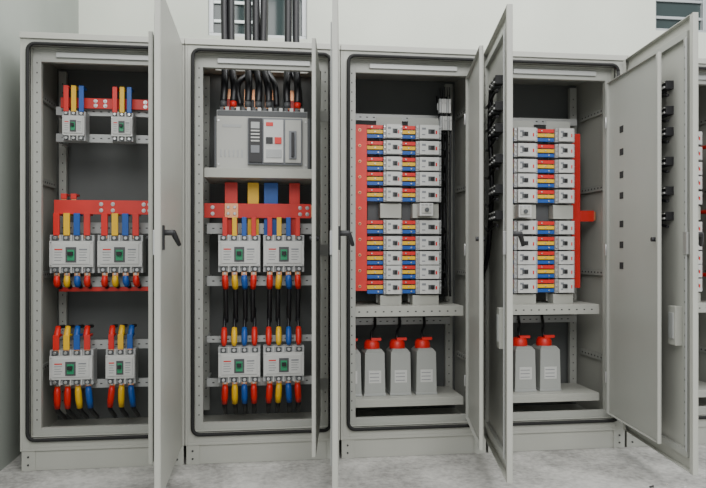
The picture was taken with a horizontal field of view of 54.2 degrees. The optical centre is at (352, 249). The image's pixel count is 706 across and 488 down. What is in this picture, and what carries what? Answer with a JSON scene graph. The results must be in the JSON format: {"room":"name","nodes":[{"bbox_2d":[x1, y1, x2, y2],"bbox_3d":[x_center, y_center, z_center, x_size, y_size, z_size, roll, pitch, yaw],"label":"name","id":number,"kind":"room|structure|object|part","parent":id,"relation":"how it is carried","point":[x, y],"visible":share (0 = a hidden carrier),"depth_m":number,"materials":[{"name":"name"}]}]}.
{"room":"electrical room","nodes":[
{"label":"electrical room","id":0,"kind":"room"},
{"bbox_2d":[0,0,78,470],"bbox_3d":[-1.803,-0.750,3.047,0.200,3.700,3.700,0,0,-8],"label":"wall","id":1,"kind":"structure","parent":0,"point":[49,16],"depth_m":3.60,"materials":[{"name":"grey paint"}]},
{"bbox_2d":[0,444,705,487],"bbox_3d":[1.587,1.150,1.425,6.500,0.100,8.200,0,0,-8],"label":"floor","id":2,"kind":"structure","parent":0,"point":[643,466],"depth_m":3.38,"materials":[{"name":"concrete"}]},
{"bbox_2d":[19,0,185,487],"bbox_3d":[-1.211,-0.005,3.374,0.859,2.209,1.404,0,0,-8],"label":"tall cabinet","id":3,"kind":"object","parent":2,"relation":"on","point":[101,186],"visible":0.91,"depth_m":3.52,"materials":[{"name":"metal"}]},
{"bbox_2d":[49,347,96,385],"bbox_3d":[-1.493,0.622,3.675,0.221,0.185,0.132,0,0,-8],"label":"case","id":4,"kind":"object","parent":3,"relation":"attached to","point":[71,367],"visible":1,"depth_m":3.64,"materials":[{"name":"plastic"},{"name":"metal"}]},
{"bbox_2d":[49,235,97,272],"bbox_3d":[-1.490,0.021,3.675,0.226,0.202,0.132,0,0,-8],"label":"circuit breaker","id":5,"kind":"object","parent":3,"relation":"attached to","point":[74,254],"visible":0.99,"depth_m":3.64,"materials":[{"name":"plastic"},{"name":"metal"}]},
{"bbox_2d":[62,111,89,142],"bbox_3d":[-1.480,-0.657,3.676,0.116,0.155,0.132,0,0,-8],"label":"circuit breaker","id":6,"kind":"object","parent":3,"relation":"attached to","point":[75,125],"visible":1,"depth_m":3.64,"materials":[{"name":"grey plastic"}]},
{"bbox_3d":[-1.258,-0.033,3.491,0.773,2.035,0.062,0,0,-7],"label":"frame","id":7,"kind":"part","parent":3,"relation":"part of","materials":[{"name":"paint"}]},
{"bbox_3d":[-1.293,-0.040,3.752,0.767,1.950,0.495,0,0,-7],"label":"frame","id":8,"kind":"part","parent":3,"relation":"part of","materials":[{"name":"paint"}]},
{"bbox_2d":[97,235,145,272],"bbox_3d":[-1.246,0.021,3.707,0.234,0.202,0.132,0,0,-8],"label":"circuit breaker","id":9,"kind":"object","parent":3,"relation":"attached to","point":[115,254],"visible":1,"depth_m":3.67,"materials":[{"name":"plastic"},{"name":"metal"}]},
{"bbox_2d":[106,347,137,383],"bbox_3d":[-1.244,0.622,3.707,0.153,0.185,0.132,0,0,-8],"label":"case","id":10,"kind":"object","parent":3,"relation":"attached to","point":[121,365],"visible":0.99,"depth_m":3.67,"materials":[{"name":"grey plastic"}]},
{"bbox_2d":[111,112,135,143],"bbox_3d":[-1.236,-0.657,3.708,0.112,0.155,0.132,0,0,-8],"label":"circuit breaker","id":11,"kind":"object","parent":3,"relation":"attached to","point":[123,125],"visible":1,"depth_m":3.67,"materials":[{"name":"grey plastic"}]},
{"bbox_3d":[-0.912,-0.010,3.197,0.042,1.820,0.606,0,0,-12],"label":"door","id":12,"kind":"part","parent":3,"relation":"part of","materials":[{"name":"paint"}]},
{"bbox_3d":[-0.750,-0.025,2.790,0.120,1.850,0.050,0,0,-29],"label":"door handle","id":13,"kind":"part","parent":3,"relation":"part of","materials":[{"name":"black plastic"}]},
{"bbox_3d":[-0.831,-0.028,3.110,0.037,2.035,0.782,0,0,-8],"label":"door","id":14,"kind":"part","parent":3,"relation":"part of","materials":[{"name":"paint"}]},
{"bbox_2d":[185,0,354,487],"bbox_3d":[-0.449,0.004,3.477,0.797,2.192,1.400,0,0,-8],"label":"tall cabinet","id":15,"kind":"object","parent":2,"relation":"on","point":[231,422],"visible":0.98,"depth_m":3.67,"materials":[{"name":"metal"}]},
{"bbox_2d":[218,345,259,382],"bbox_3d":[-0.623,0.626,3.789,0.227,0.192,0.132,0,0,-8],"label":"case","id":16,"kind":"object","parent":15,"relation":"attached to","point":[238,363],"visible":1,"depth_m":3.75,"materials":[{"name":"grey plastic"}]},
{"bbox_2d":[218,235,259,271],"bbox_3d":[-0.623,0.019,3.789,0.227,0.202,0.132,0,0,-8],"label":"circuit breaker","id":17,"kind":"object","parent":15,"relation":"attached to","point":[239,253],"visible":1,"depth_m":3.75,"materials":[{"name":"grey plastic"}]},
{"bbox_2d":[204,168,311,184],"bbox_3d":[-0.509,-0.412,3.888,0.615,0.051,0.370,0,0,-7],"label":"shelf","id":18,"kind":"object","parent":15,"relation":"attached to","point":[252,176],"depth_m":3.73,"materials":[{"name":"metal"}]},
{"bbox_3d":[-0.465,-0.033,3.595,0.773,2.035,0.062,0,0,-7],"label":"frame","id":19,"kind":"part","parent":15,"relation":"part of","materials":[{"name":"paint"}]},
{"bbox_3d":[-0.500,-0.040,3.856,0.767,1.950,0.495,0,0,-7],"label":"frame","id":20,"kind":"part","parent":15,"relation":"part of","materials":[{"name":"paint"}]},
{"bbox_2d":[214,106,309,168],"bbox_3d":[-0.506,-0.609,3.852,0.511,0.337,0.362,0,0,-8],"label":"air circuit breaker","id":21,"kind":"object","parent":15,"relation":"on","point":[243,138],"visible":0.98,"depth_m":3.71,"materials":[{"name":"grey plastic"}]},
{"bbox_2d":[220,0,302,109],"bbox_3d":[-0.511,-1.690,3.870,0.456,1.820,0.162,0,0,-8],"label":"cable bundle","id":22,"kind":"object","parent":21,"relation":"attached to","point":[259,31],"visible":0.8,"depth_m":3.83,"materials":[{"name":"black rubber"}]},
{"bbox_2d":[263,344,303,381],"bbox_3d":[-0.384,0.626,3.821,0.224,0.192,0.132,0,0,-8],"label":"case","id":23,"kind":"object","parent":15,"relation":"attached to","point":[283,362],"visible":1,"depth_m":3.79,"materials":[{"name":"grey plastic"}]},
{"bbox_2d":[263,235,303,271],"bbox_3d":[-0.384,0.019,3.821,0.224,0.202,0.132,0,0,-8],"label":"circuit breaker","id":24,"kind":"object","parent":15,"relation":"attached to","point":[283,253],"visible":1,"depth_m":3.79,"materials":[{"name":"grey plastic"}]},
{"bbox_3d":[-0.175,-0.010,3.297,0.042,1.820,0.606,0,0,-1],"label":"door","id":25,"kind":"part","parent":15,"relation":"part of","materials":[{"name":"paint"}]},
{"bbox_3d":[-0.085,-0.028,3.213,0.037,2.035,0.782,0,0,-1],"label":"door","id":26,"kind":"part","parent":15,"relation":"part of","materials":[{"name":"paint"}]},
{"bbox_3d":[-0.043,-0.025,2.886,0.120,1.850,0.050,0,0,-22],"label":"door handle","id":27,"kind":"part","parent":15,"relation":"part of","materials":[{"name":"plastic"}]},
{"bbox_2d":[339,4,524,482],"bbox_3d":[0.343,-0.005,3.586,0.797,2.210,1.392,0,0,-8],"label":"tall cabinet","id":28,"kind":"object","parent":2,"relation":"on","point":[468,93],"visible":0.96,"depth_m":3.70,"materials":[{"name":"metal"}]},
{"bbox_2d":[356,338,361,396],"bbox_3d":[-0.026,0.577,3.949,0.124,0.476,0.232,0,0,-8],"label":"power capacitor","id":29,"kind":"object","parent":28,"relation":"in","point":[358,354],"visible":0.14,"depth_m":3.85,"materials":[{"name":"grey"}]},
{"bbox_2d":[361,317,385,395],"bbox_3d":[0.108,0.577,3.966,0.124,0.476,0.232,0,0,-8],"label":"power capacitor","id":30,"kind":"object","parent":28,"relation":"in","point":[372,355],"visible":0.93,"depth_m":3.86,"materials":[{"name":"grey"}]},
{"bbox_2d":[381,124,401,293],"bbox_3d":[0.220,-0.228,3.885,0.106,0.949,0.123,0,0,-8],"label":"circuit breakers","id":31,"kind":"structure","parent":28,"relation":"attached to","point":[392,133],"depth_m":3.84,"materials":[{"name":"plastic"},{"name":"metal"}]},
{"bbox_2d":[385,316,411,395],"bbox_3d":[0.254,0.577,3.985,0.124,0.476,0.232,0,0,-8],"label":"power capacitor","id":32,"kind":"object","parent":28,"relation":"in","point":[398,366],"visible":0.9,"depth_m":3.88,"materials":[{"name":"grey"}]},
{"bbox_3d":[0.328,-0.033,3.700,0.773,2.035,0.062,0,0,-7],"label":"frame","id":33,"kind":"part","parent":28,"relation":"part of","materials":[{"name":"paint"}]},
{"bbox_2d":[356,301,462,407],"bbox_3d":[0.250,0.585,3.982,0.684,0.550,0.381,0,0,-7],"label":"shelf","id":34,"kind":"object","parent":28,"relation":"attached to","point":[445,395],"depth_m":3.83,"materials":[{"name":"metal"}]},
{"bbox_3d":[0.293,-0.040,3.961,0.767,1.950,0.495,0,0,-7],"label":"frame","id":35,"kind":"part","parent":28,"relation":"part of","materials":[{"name":"paint"}]},
{"bbox_2d":[411,316,436,394],"bbox_3d":[0.401,0.577,4.005,0.124,0.476,0.232,0,0,-8],"label":"power capacitor","id":36,"kind":"object","parent":28,"relation":"in","point":[423,357],"visible":0.91,"depth_m":3.90,"materials":[{"name":"grey"}]},
{"bbox_2d":[413,125,440,293],"bbox_3d":[0.422,-0.228,3.912,0.145,0.949,0.123,0,0,-8],"label":"circuit breakers","id":37,"kind":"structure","parent":28,"relation":"attached to","point":[427,146],"depth_m":3.87,"materials":[{"name":"grey plastic"}]},
{"bbox_3d":[0.595,-0.010,3.403,0.042,1.820,0.606,0,0,4],"label":"door","id":38,"kind":"part","parent":28,"relation":"part of","materials":[{"name":"paint"}]},
{"bbox_3d":[0.681,-0.028,3.319,0.037,2.035,0.782,0,0,3],"label":"door","id":39,"kind":"part","parent":28,"relation":"part of","materials":[{"name":"paint"}]},
{"bbox_3d":[0.701,-0.025,2.990,0.120,1.850,0.050,0,0,-18],"label":"door handle","id":40,"kind":"part","parent":28,"relation":"part of","materials":[{"name":"plastic"}]},
{"bbox_2d":[486,12,703,474],"bbox_3d":[1.137,-0.005,3.687,0.797,2.210,1.399,0,0,-8],"label":"tall cabinet","id":41,"kind":"object","parent":2,"relation":"on","point":[626,338],"visible":0.62,"depth_m":3.64,"materials":[{"name":"metal"}]},
{"bbox_2d":[513,315,536,391],"bbox_3d":[0.979,0.577,4.081,0.131,0.476,0.232,0,0,-8],"label":"power capacitor","id":42,"kind":"object","parent":41,"relation":"in","point":[524,371],"visible":0.9,"depth_m":3.97,"materials":[{"name":"grey"}]},
{"bbox_2d":[513,127,537,292],"bbox_3d":[0.988,-0.228,3.987,0.140,0.949,0.123,0,0,-8],"label":"circuit breakers","id":43,"kind":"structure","parent":41,"relation":"attached to","point":[525,180],"depth_m":3.94,"materials":[{"name":"plastic"},{"name":"metal"}]},
{"bbox_2d":[532,315,561,390],"bbox_3d":[1.127,0.577,4.100,0.131,0.476,0.232,0,0,-8],"label":"power capacitor","id":44,"kind":"object","parent":41,"relation":"in","point":[547,355],"visible":0.92,"depth_m":4.00,"materials":[{"name":"grey"}]},
{"bbox_2d":[513,300,598,402],"bbox_3d":[1.044,0.585,4.087,0.684,0.550,0.381,0,0,-7],"label":"shelf","id":45,"kind":"object","parent":41,"relation":"attached to","point":[571,391],"depth_m":3.94,"materials":[{"name":"metal"}]},
{"bbox_2d":[549,128,574,292],"bbox_3d":[1.223,-0.228,4.017,0.117,0.949,0.123,0,0,-8],"label":"circuit breakers","id":46,"kind":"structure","parent":41,"relation":"attached to","point":[564,168],"depth_m":3.97,"materials":[{"name":"grey plastic"}]},
{"bbox_3d":[1.086,-0.040,4.065,0.767,1.950,0.495,0,0,-7],"label":"frame","id":47,"kind":"part","parent":41,"relation":"part of","materials":[{"name":"paint"}]},
{"bbox_3d":[1.122,-0.033,3.804,0.773,2.035,0.062,0,0,-7],"label":"frame","id":48,"kind":"part","parent":41,"relation":"part of","materials":[{"name":"paint"}]},
{"bbox_3d":[1.415,-0.010,3.506,0.042,1.820,0.606,0,0,-2],"label":"door","id":49,"kind":"part","parent":41,"relation":"part of","materials":[{"name":"paint"}]},
{"bbox_3d":[1.498,-0.028,3.422,0.037,2.035,0.782,0,0,0],"label":"door","id":50,"kind":"part","parent":41,"relation":"part of","materials":[{"name":"paint"}]},
{"bbox_3d":[1.536,-0.025,3.095,0.120,1.850,0.050,0,0,-21],"label":"door handle","id":51,"kind":"part","parent":41,"relation":"part of","materials":[{"name":"plastic"}]},
{"bbox_2d":[625,55,705,446],"bbox_3d":[1.879,-0.005,4.176,0.797,2.210,0.622,0,0,-8],"label":"tall cabinet","id":52,"kind":"object","parent":2,"relation":"on","point":[630,441],"visible":0.04,"depth_m":4.39,"materials":[{"name":"metal"}]},
{"bbox_2d":[698,132,702,291],"bbox_3d":[2.007,-0.228,4.121,0.135,0.949,0.123,0,0,-8],"label":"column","id":53,"kind":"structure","parent":52,"relation":"attached to","point":[700,138],"depth_m":4.08,"materials":[{"name":"grey"}]},
{"bbox_3d":[1.879,-0.040,4.170,0.767,1.950,0.495,0,0,-7],"label":"frame","id":54,"kind":"part","parent":52,"relation":"part of","materials":[{"name":"paint"}]},
{"bbox_3d":[1.915,-0.033,3.908,0.773,2.035,0.062,0,0,-7],"label":"frame","id":55,"kind":"part","parent":52,"relation":"part of","materials":[{"name":"paint"}]},
{"bbox_2d":[698,300,705,396],"bbox_3d":[1.837,0.585,4.191,0.684,0.550,0.381,0,0,-7],"label":"shelf","id":56,"kind":"object","parent":52,"relation":"attached to","point":[701,303],"depth_m":4.03,"materials":[{"name":"metal"}]},
{"bbox_2d":[79,0,705,57],"bbox_3d":[1.165,-0.750,5.404,6.300,3.700,0.200,0,0,-8],"label":"wall","id":57,"kind":"structure","parent":0,"point":[610,27],"depth_m":5.24,"materials":[{"name":"painted metal"}]},
{"bbox_2d":[209,0,306,38],"bbox_3d":[-0.707,-1.955,5.138,0.720,0.790,0.060,0,0,-8],"label":"window","id":58,"kind":"structure","parent":57,"relation":"in","point":[276,8],"depth_m":5.15,"materials":[{"name":"silver metal"}]},
{"bbox_2d":[656,0,705,32],"bbox_3d":[2.843,-2.070,5.605,0.920,0.660,0.060,0,0,-8],"label":"window","id":59,"kind":"structure","parent":57,"relation":"in","point":[669,13],"depth_m":5.58,"materials":[{"name":"glass"}]}
]}

